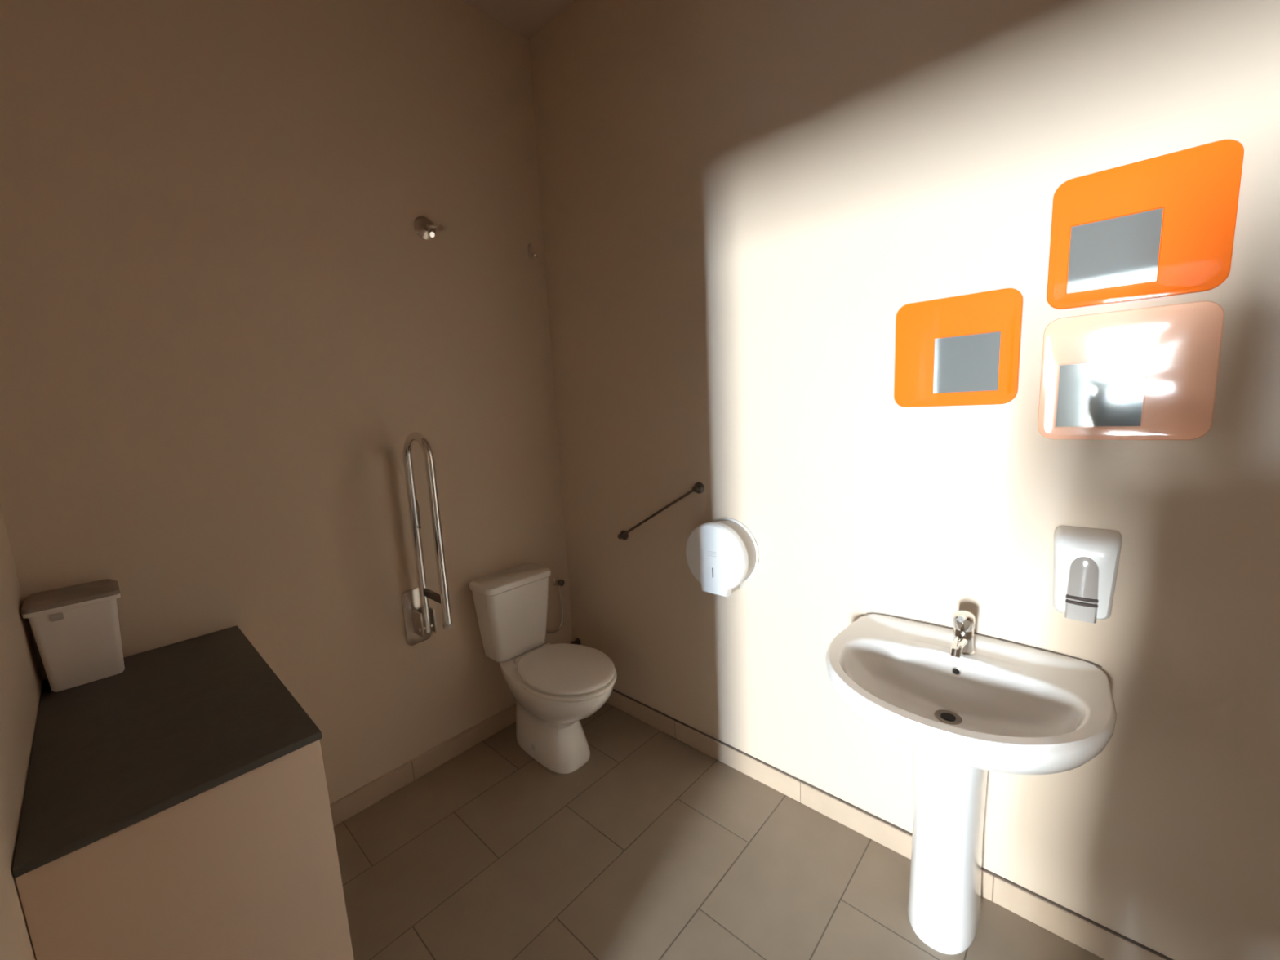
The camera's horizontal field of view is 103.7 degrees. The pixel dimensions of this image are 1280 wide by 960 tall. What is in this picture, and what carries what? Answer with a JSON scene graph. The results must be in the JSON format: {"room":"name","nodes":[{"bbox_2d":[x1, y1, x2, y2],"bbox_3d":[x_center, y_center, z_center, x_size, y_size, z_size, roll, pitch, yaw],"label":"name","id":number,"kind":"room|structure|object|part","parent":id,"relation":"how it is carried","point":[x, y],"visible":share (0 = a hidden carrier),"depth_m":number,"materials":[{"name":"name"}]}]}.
{"room":"public restroom","nodes":[
{"label":"public restroom","id":0,"kind":"room"},
{"bbox_2d":[0,503,43,959],"bbox_3d":[-0.626,-0.094,0.247,2.800,3.175,0.120,5,11,42],"label":"wall","id":1,"kind":"structure","parent":0,"point":[21,682],"depth_m":0.95,"materials":[{"name":"paint"}]},
{"bbox_2d":[0,0,573,804],"bbox_3d":[-1.069,-0.316,1.902,0.100,3.175,2.000,5,11,42],"label":"wall","id":2,"kind":"structure","parent":0,"point":[227,322],"depth_m":1.68,"materials":[{"name":"paint"}]},
{"bbox_2d":[329,702,515,826],"bbox_3d":[-0.805,1.183,2.251,0.010,0.085,1.360,5,11,42],"label":"baseboard","id":3,"kind":"structure","parent":2,"relation":"attached to","point":[371,794],"depth_m":2.10,"materials":[{"name":"tile"}]},
{"bbox_2d":[401,431,453,645],"bbox_3d":[-0.839,0.252,1.935,0.267,0.870,0.100,5,11,42],"label":"grab rail","id":4,"kind":"object","parent":2,"relation":"attached to","point":[420,619],"visible":1,"depth_m":1.95,"materials":[{"name":"metal"}]},
{"bbox_3d":[-0.920,0.561,2.069,0.005,0.230,0.100,5,11,42],"label":"wall plate","id":5,"kind":"part","parent":4,"relation":"part of","materials":[{"name":"metal"}]},
{"bbox_2d":[413,216,442,239],"bbox_3d":[-0.831,-0.996,1.977,0.068,0.092,0.086,5,11,42],"label":"robe hook","id":6,"kind":"object","parent":2,"relation":"attached to","point":[424,228],"visible":1,"depth_m":1.98,"materials":[{"name":"metal"}]},
{"bbox_2d":[528,243,537,258],"bbox_3d":[-0.501,-1.076,2.352,0.045,0.068,0.026,5,11,42],"label":"hook","id":7,"kind":"object","parent":2,"relation":"attached to","point":[531,253],"depth_m":2.36,"materials":[{"name":"metal"}]},
{"bbox_3d":[-0.514,-1.077,2.365,0.008,0.068,0.026,5,11,42],"label":"plate","id":8,"kind":"part","parent":7,"relation":"part of","materials":[{"name":"metal"}]},
{"bbox_2d":[546,576,564,634],"bbox_3d":[-0.462,0.648,2.542,0.061,0.275,0.203,5,11,42],"label":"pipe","id":9,"kind":"object","parent":2,"relation":"attached to","point":[555,581],"visible":0.94,"depth_m":2.59,"materials":[{"name":"metal"}]},
{"bbox_3d":[-0.403,0.527,2.571,0.023,0.032,0.034,5,11,42],"label":"handle","id":10,"kind":"part","parent":9,"relation":"part of","materials":[{"name":"metal"}]},
{"bbox_2d":[462,0,573,39],"bbox_3d":[-0.077,-1.844,0.693,3.000,0.100,2.000,5,11,42],"label":"ceiling","id":11,"kind":"structure","parent":0,"point":[526,18],"depth_m":2.13,"materials":[{"name":"paint"}]},
{"bbox_2d":[333,702,1104,959],"bbox_3d":[0.085,1.392,1.170,3.000,0.100,2.000,5,11,42],"label":"floor","id":12,"kind":"structure","parent":0,"point":[655,847],"depth_m":1.65,"materials":[{"name":"tile"}]},
{"bbox_2d":[12,626,354,959],"bbox_3d":[-1.105,0.953,1.256,0.867,0.860,0.411,5,11,42],"label":"counter","id":13,"kind":"object","parent":12,"relation":"on","point":[176,803],"visible":1,"depth_m":0.98,"materials":[{"name":"laminate"}]},
{"bbox_2d":[21,578,124,692],"bbox_3d":[-1.475,0.405,1.326,0.142,0.238,0.168,5,11,42],"label":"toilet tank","id":14,"kind":"object","parent":13,"relation":"on","point":[76,628],"visible":1,"depth_m":1.28,"materials":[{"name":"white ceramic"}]},
{"bbox_3d":[-1.480,0.298,1.310,0.142,0.020,0.168,5,11,42],"label":"lid","id":15,"kind":"part","parent":14,"relation":"part of","materials":[{"name":"ceramic"}]},
{"bbox_2d":[468,563,616,773],"bbox_3d":[-0.384,0.824,2.179,0.679,0.773,0.366,5,11,42],"label":"toilet","id":16,"kind":"object","parent":12,"relation":"on","point":[553,687],"visible":1,"depth_m":2.15,"materials":[{"name":"white ceramic"}]},
{"bbox_3d":[-0.586,0.450,2.292,0.182,0.036,0.348,5,11,42],"label":"cistern lid","id":17,"kind":"part","parent":16,"relation":"part of","materials":[{"name":"white ceramic"}]},
{"bbox_3d":[-0.369,1.008,2.201,0.640,0.402,0.350,5,11,42],"label":"bowl","id":18,"kind":"part","parent":16,"relation":"part of","materials":[{"name":"white ceramic"}]},
{"bbox_3d":[-0.308,0.779,2.100,0.453,0.022,0.358,5,11,42],"label":"seat lid","id":19,"kind":"part","parent":16,"relation":"part of","materials":[{"name":"white plastic"}]},
{"bbox_3d":[-0.303,0.804,2.100,0.457,0.018,0.366,5,11,42],"label":"seat","id":20,"kind":"part","parent":16,"relation":"part of","materials":[{"name":"white plastic"}]},
{"bbox_2d":[825,612,1116,955],"bbox_3d":[0.784,0.872,1.302,0.610,0.818,0.521,5,11,42],"label":"washbasin","id":21,"kind":"object","parent":12,"relation":"on","point":[1005,707],"visible":1,"depth_m":1.30,"materials":[{"name":"white ceramic"}]},
{"bbox_2d":[950,610,975,657],"bbox_3d":[0.836,0.409,1.311,0.053,0.117,0.140,5,11,42],"label":"tap","id":22,"kind":"object","parent":21,"relation":"on","point":[963,621],"visible":1,"depth_m":1.32,"materials":[{"name":"silver metal"}]},
{"bbox_3d":[0.825,0.430,1.300,0.030,0.036,0.103,5,11,42],"label":"spout","id":23,"kind":"part","parent":22,"relation":"part of","materials":[{"name":"silver metal"}]},
{"bbox_3d":[0.854,0.373,1.327,0.050,0.053,0.078,5,11,42],"label":"lever","id":24,"kind":"part","parent":22,"relation":"part of","materials":[{"name":"silver metal"}]},
{"bbox_2d":[825,613,1116,774],"bbox_3d":[0.769,0.585,1.259,0.610,0.231,0.519,5,11,42],"label":"basin","id":25,"kind":"object","parent":21,"relation":"in","point":[1005,707],"depth_m":1.24,"materials":[{"name":"white ceramic"}]},
{"bbox_2d":[528,0,1279,959],"bbox_3d":[0.641,-0.360,1.623,2.800,3.175,0.100,5,11,42],"label":"wall","id":26,"kind":"structure","parent":0,"point":[742,202],"depth_m":1.45,"materials":[{"name":"paint"}]},
{"bbox_2d":[570,637,580,644],"bbox_3d":[-0.344,0.866,2.671,0.040,0.040,0.043,5,11,42],"label":"cap","id":27,"kind":"object","parent":26,"relation":"attached to","point":[577,641],"visible":0.68,"depth_m":2.67,"materials":[{"name":"metal"}]},
{"bbox_2d":[617,482,704,540],"bbox_3d":[0.071,0.146,2.152,0.480,0.300,0.038,5,11,42],"label":"wall rail","id":28,"kind":"object","parent":26,"relation":"attached to","point":[699,487],"visible":1,"depth_m":2.09,"materials":[{"name":"metal"}]},
{"bbox_2d":[685,517,759,596],"bbox_3d":[0.308,0.287,1.903,0.260,0.272,0.122,5,11,42],"label":"dispenser","id":29,"kind":"object","parent":26,"relation":"attached to","point":[722,554],"visible":1,"depth_m":1.85,"materials":[{"name":"white plastic"}]},
{"bbox_3d":[0.345,0.280,1.943,0.258,0.271,0.012,5,11,42],"label":"plate","id":30,"kind":"part","parent":29,"relation":"part of","materials":[{"name":"white plastic"}]},
{"bbox_2d":[605,690,1165,959],"bbox_3d":[0.684,1.175,1.805,2.790,0.085,0.010,5,11,42],"label":"baseboard","id":31,"kind":"structure","parent":26,"relation":"attached to","point":[1086,935],"depth_m":1.69,"materials":[{"name":"tile"}]},
{"bbox_2d":[612,688,1173,959],"bbox_3d":[0.682,1.130,1.801,2.794,0.005,0.006,5,11,42],"label":"trim","id":32,"kind":"structure","parent":26,"relation":"attached to","point":[1053,903],"depth_m":1.64,"materials":[{"name":"tile"}]},
{"bbox_2d":[893,288,1022,407],"bbox_3d":[0.847,-0.346,1.358,0.290,0.288,0.014,5,11,42],"label":"mirror","id":33,"kind":"object","parent":26,"relation":"attached to","point":[965,349],"visible":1,"depth_m":1.34,"materials":[{"name":"orange glass"}]},
{"bbox_2d":[933,331,1000,393],"bbox_3d":[0.868,-0.310,1.340,0.148,0.148,0.003,5,11,42],"label":"mirror glass","id":34,"kind":"object","parent":33,"relation":"attached to","point":[964,362],"depth_m":1.34,"materials":[{"name":"silver mirror"}]},
{"bbox_2d":[1053,525,1122,623],"bbox_3d":[1.063,0.226,1.203,0.122,0.207,0.110,5,11,42],"label":"soap dispenser","id":35,"kind":"object","parent":26,"relation":"attached to","point":[1086,559],"visible":1,"depth_m":1.17,"materials":[{"name":"white plastic"}]},
{"bbox_3d":[1.044,0.308,1.190,0.056,0.039,0.040,5,11,42],"label":"push lever","id":36,"kind":"part","parent":35,"relation":"part of","materials":[{"name":"white plastic"}]},
{"bbox_2d":[1037,301,1224,439],"bbox_3d":[1.099,-0.237,1.147,0.290,0.290,0.014,5,11,42],"label":"mirror","id":37,"kind":"object","parent":26,"relation":"attached to","point":[1150,373],"visible":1,"depth_m":1.13,"materials":[{"name":"clear glass"}]},
{"bbox_2d":[1055,359,1146,426],"bbox_3d":[1.072,-0.199,1.173,0.148,0.148,0.003,5,11,42],"label":"mirror glass","id":38,"kind":"object","parent":37,"relation":"attached to","point":[1090,393],"depth_m":1.17,"materials":[{"name":"silver mirror"}]},
{"bbox_2d":[1046,139,1244,309],"bbox_3d":[1.085,-0.542,1.101,0.290,0.288,0.014,5,11,42],"label":"mirror","id":39,"kind":"object","parent":26,"relation":"attached to","point":[1163,225],"visible":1,"depth_m":1.08,"materials":[{"name":"orange glass"}]},
{"bbox_2d":[1066,208,1163,293],"bbox_3d":[1.059,-0.508,1.126,0.148,0.148,0.003,5,11,42],"label":"mirror glass","id":40,"kind":"object","parent":39,"relation":"attached to","point":[1122,251],"depth_m":1.12,"materials":[{"name":"silver mirror"}]}
]}

